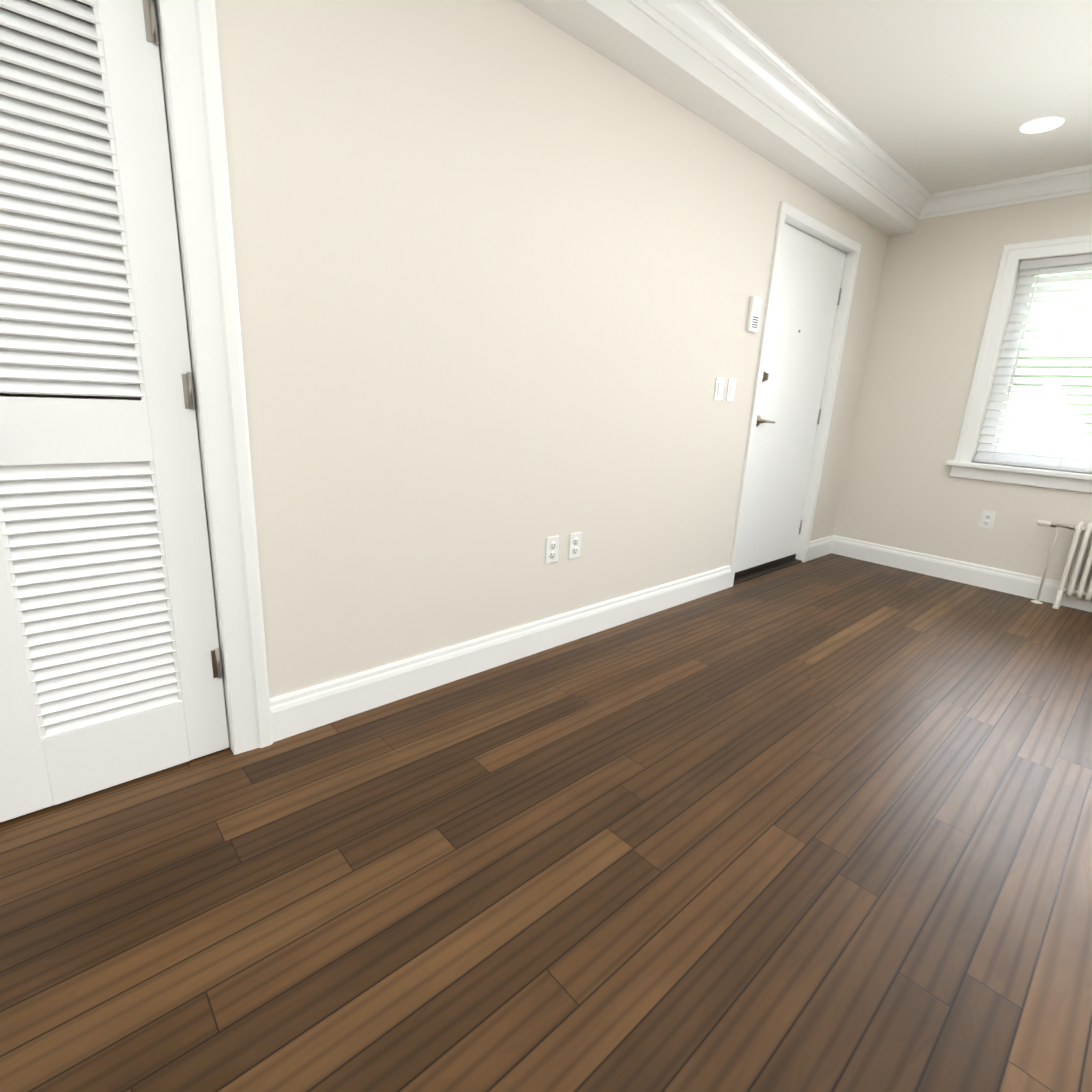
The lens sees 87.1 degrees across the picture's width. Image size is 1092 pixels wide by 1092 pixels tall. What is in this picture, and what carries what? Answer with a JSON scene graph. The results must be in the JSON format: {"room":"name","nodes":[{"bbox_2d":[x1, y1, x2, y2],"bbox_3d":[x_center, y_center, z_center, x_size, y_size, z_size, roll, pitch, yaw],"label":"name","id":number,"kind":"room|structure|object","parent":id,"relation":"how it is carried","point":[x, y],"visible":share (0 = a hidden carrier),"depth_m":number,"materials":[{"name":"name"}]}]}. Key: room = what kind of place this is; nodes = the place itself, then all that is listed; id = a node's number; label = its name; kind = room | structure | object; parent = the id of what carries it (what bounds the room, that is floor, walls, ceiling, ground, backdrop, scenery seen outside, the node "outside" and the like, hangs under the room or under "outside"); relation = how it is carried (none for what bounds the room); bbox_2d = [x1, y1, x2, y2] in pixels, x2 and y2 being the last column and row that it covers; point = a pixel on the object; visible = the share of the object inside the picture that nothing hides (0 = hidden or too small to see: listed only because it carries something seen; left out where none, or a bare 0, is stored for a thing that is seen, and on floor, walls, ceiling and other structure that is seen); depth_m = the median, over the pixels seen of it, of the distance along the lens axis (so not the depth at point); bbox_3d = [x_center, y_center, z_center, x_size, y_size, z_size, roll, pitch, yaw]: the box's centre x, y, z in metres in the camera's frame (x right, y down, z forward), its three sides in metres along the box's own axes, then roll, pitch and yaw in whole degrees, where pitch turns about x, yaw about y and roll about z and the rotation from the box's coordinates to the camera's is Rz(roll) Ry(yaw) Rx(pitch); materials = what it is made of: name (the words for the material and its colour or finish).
{"room":"empty living room","nodes":[
{"label":"empty living room","id":0,"kind":"room"},
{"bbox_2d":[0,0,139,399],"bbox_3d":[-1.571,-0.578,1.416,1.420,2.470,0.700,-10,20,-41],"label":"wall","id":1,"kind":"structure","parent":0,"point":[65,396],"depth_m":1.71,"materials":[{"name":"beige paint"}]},
{"bbox_2d":[0,553,1091,1091],"bbox_3d":[1.054,1.109,0.401,7.635,0.100,5.000,-10,20,-41],"label":"floor","id":2,"kind":"structure","parent":0,"point":[820,823],"depth_m":1.31,"materials":[{"name":"brown wood"}]},
{"bbox_2d":[1031,520,1091,608],"bbox_3d":[3.238,0.167,3.196,0.100,0.527,0.880,-10,20,-41],"label":"radiator","id":3,"kind":"object","parent":2,"relation":"on","point":[1079,528],"visible":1,"depth_m":3.33,"materials":[{"name":"white metal"}]},
{"bbox_2d":[215,0,887,697],"bbox_3d":[-0.501,-0.648,1.802,7.635,2.420,0.150,-10,20,-41],"label":"wall","id":4,"kind":"structure","parent":0,"point":[503,270],"depth_m":1.93,"materials":[{"name":"beige paint"}]},
{"bbox_2d":[0,0,228,822],"bbox_3d":[-1.062,-0.344,1.272,0.501,2.028,0.100,-10,20,-41],"label":"closet door","id":5,"kind":"structure","parent":4,"relation":"in","point":[111,675],"depth_m":1.33,"materials":[{"name":"white wood"}]},
{"bbox_2d":[155,0,272,754],"bbox_3d":[-1.286,-0.380,1.130,1.227,2.162,0.175,-10,20,-41],"label":"trim","id":6,"kind":"structure","parent":4,"relation":"attached to","point":[190,62],"depth_m":1.42,"materials":[{"name":"white wood"}]},
{"bbox_2d":[270,565,730,741],"bbox_3d":[0.135,0.357,2.599,2.613,0.140,0.016,-10,20,-41],"label":"baseboard","id":7,"kind":"structure","parent":4,"relation":"attached to","point":[304,710],"depth_m":2.19,"materials":[{"name":"white wood"}]},
{"bbox_2d":[545,536,558,563],"bbox_3d":[0.026,0.016,2.395,0.070,0.114,0.008,-10,20,-41],"label":"electrical outlet plate","id":8,"kind":"object","parent":4,"relation":"attached to","point":[552,546],"visible":1,"depth_m":2.39,"materials":[{"name":"white plastic"}]},
{"bbox_2d":[568,532,581,558],"bbox_3d":[0.127,-0.002,2.484,0.070,0.114,0.008,-10,20,-41],"label":"electrical outlet plate","id":9,"kind":"object","parent":4,"relation":"attached to","point":[575,545],"visible":1,"depth_m":2.48,"materials":[{"name":"white plastic"}]},
{"bbox_2d":[714,377,723,400],"bbox_3d":[0.891,-0.806,2.949,0.070,0.114,0.011,-10,20,-41],"label":"switch plate","id":10,"kind":"object","parent":4,"relation":"attached to","point":[719,385],"visible":1,"depth_m":2.94,"materials":[{"name":"white plastic"}]},
{"bbox_2d":[726,379,735,400],"bbox_3d":[0.977,-0.821,3.025,0.070,0.114,0.011,-10,20,-41],"label":"switch plate","id":11,"kind":"object","parent":4,"relation":"attached to","point":[730,390],"visible":1,"depth_m":3.02,"materials":[{"name":"white plastic"}]},
{"bbox_2d":[746,296,761,332],"bbox_3d":[1.088,-1.209,2.999,0.086,0.170,0.024,-10,20,-41],"label":"intercom","id":12,"kind":"object","parent":4,"relation":"attached to","point":[754,314],"visible":1,"depth_m":2.98,"materials":[{"name":"white plastic"}]},
{"bbox_2d":[733,559,801,584],"bbox_3d":[1.438,0.157,3.877,0.955,0.012,0.154,-10,20,-41],"label":"sill","id":13,"kind":"structure","parent":4,"relation":"attached to","point":[764,571],"depth_m":3.83,"materials":[{"name":"brown metal"}]},
{"bbox_2d":[734,223,845,577],"bbox_3d":[1.513,-0.822,3.599,0.953,2.020,0.100,-10,20,-41],"label":"entry door","id":14,"kind":"structure","parent":4,"relation":"in","point":[808,289],"depth_m":3.60,"materials":[{"name":"white wood"}]},
{"bbox_2d":[729,201,860,587],"bbox_3d":[1.496,-0.846,3.609,1.055,2.090,0.165,-10,20,-41],"label":"trim","id":15,"kind":"structure","parent":4,"relation":"attached to","point":[790,215],"depth_m":3.63,"materials":[{"name":"white wood"}]},
{"bbox_2d":[806,535,833,560],"bbox_3d":[2.036,0.016,4.281,0.400,0.140,0.016,-10,20,-41],"label":"baseboard","id":16,"kind":"structure","parent":4,"relation":"attached to","point":[823,546],"depth_m":4.29,"materials":[{"name":"white wood"}]},
{"bbox_2d":[718,0,1091,192],"bbox_3d":[0.918,-1.423,0.042,7.635,0.120,5.800,-10,20,-41],"label":"ceiling","id":17,"kind":"structure","parent":0,"point":[934,96],"depth_m":2.34,"materials":[{"name":"white paint"}]},
{"bbox_2d":[515,0,916,235],"bbox_3d":[-0.339,-1.690,1.409,7.335,0.190,0.160,-10,20,-41],"label":"soffit beam","id":18,"kind":"structure","parent":17,"relation":"attached to","point":[630,38],"depth_m":2.26,"materials":[{"name":"white paint"}]},
{"bbox_2d":[626,0,933,219],"bbox_3d":[-0.254,-1.697,1.312,7.335,0.118,0.088,-10,20,-41],"label":"crown molding","id":19,"kind":"structure","parent":18,"relation":"attached to","point":[720,37],"depth_m":2.41,"materials":[{"name":"white wood"}]},
{"bbox_2d":[1020,117,1063,133],"bbox_3d":[2.340,-1.984,2.710,0.164,0.006,0.164,-10,20,-41],"label":"recessed light","id":20,"kind":"object","parent":17,"relation":"in","point":[1041,125],"visible":1,"depth_m":2.70,"materials":[{"name":"white"}]},
{"bbox_2d":[833,192,1091,586],"bbox_3d":[3.947,-0.588,2.485,0.150,2.420,4.850,-10,20,-41],"label":"wall","id":21,"kind":"structure","parent":0,"point":[902,488],"depth_m":3.79,"materials":[{"name":"beige paint"}]},
{"bbox_2d":[834,535,1091,611],"bbox_3d":[3.769,0.505,2.781,0.016,0.140,4.680,-10,20,-41],"label":"baseboard","id":22,"kind":"structure","parent":21,"relation":"attached to","point":[1011,582],"depth_m":3.84,"materials":[{"name":"white wood"}]},
{"bbox_2d":[979,510,995,528],"bbox_3d":[2.843,-0.170,3.698,0.008,0.114,0.070,-10,20,-41],"label":"electrical outlet plate","id":23,"kind":"object","parent":21,"relation":"attached to","point":[987,519],"visible":1,"depth_m":3.69,"materials":[{"name":"white plastic"}]},
{"bbox_2d":[926,164,1091,218],"bbox_3d":[3.953,-1.673,2.079,0.088,0.118,4.450,-10,20,-41],"label":"crown molding","id":24,"kind":"structure","parent":21,"relation":"attached to","point":[1074,180],"depth_m":3.36,"materials":[{"name":"white wood"}]},
{"bbox_2d":[946,235,1091,492],"bbox_3d":[3.409,-0.924,2.972,0.190,1.395,2.020,-10,20,-41],"label":"window unit","id":25,"kind":"structure","parent":21,"relation":"in","point":[1025,458],"depth_m":3.45,"materials":[{"name":"white wood"}]},
{"label":"outside","id":26,"kind":"structure","parent":0,"visible":0},
{"bbox_3d":[25.869,-0.993,19.358,54.165,0.100,70.000,-10,20,-41],"label":"lawn","id":27,"kind":"structure","parent":26,"visible":0},
{"bbox_2d":[1004,271,1091,402],"bbox_3d":[5.880,-2.192,9.175,3.711,5.316,4.530,-10,20,-41],"label":"tree","id":28,"kind":"object","parent":27,"relation":"on","point":[1067,301],"depth_m":7.36,"materials":[{"name":"green plant"}]},
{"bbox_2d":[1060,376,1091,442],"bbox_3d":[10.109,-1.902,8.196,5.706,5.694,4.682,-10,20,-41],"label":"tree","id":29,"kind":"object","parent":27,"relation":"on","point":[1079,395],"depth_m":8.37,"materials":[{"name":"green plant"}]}
]}

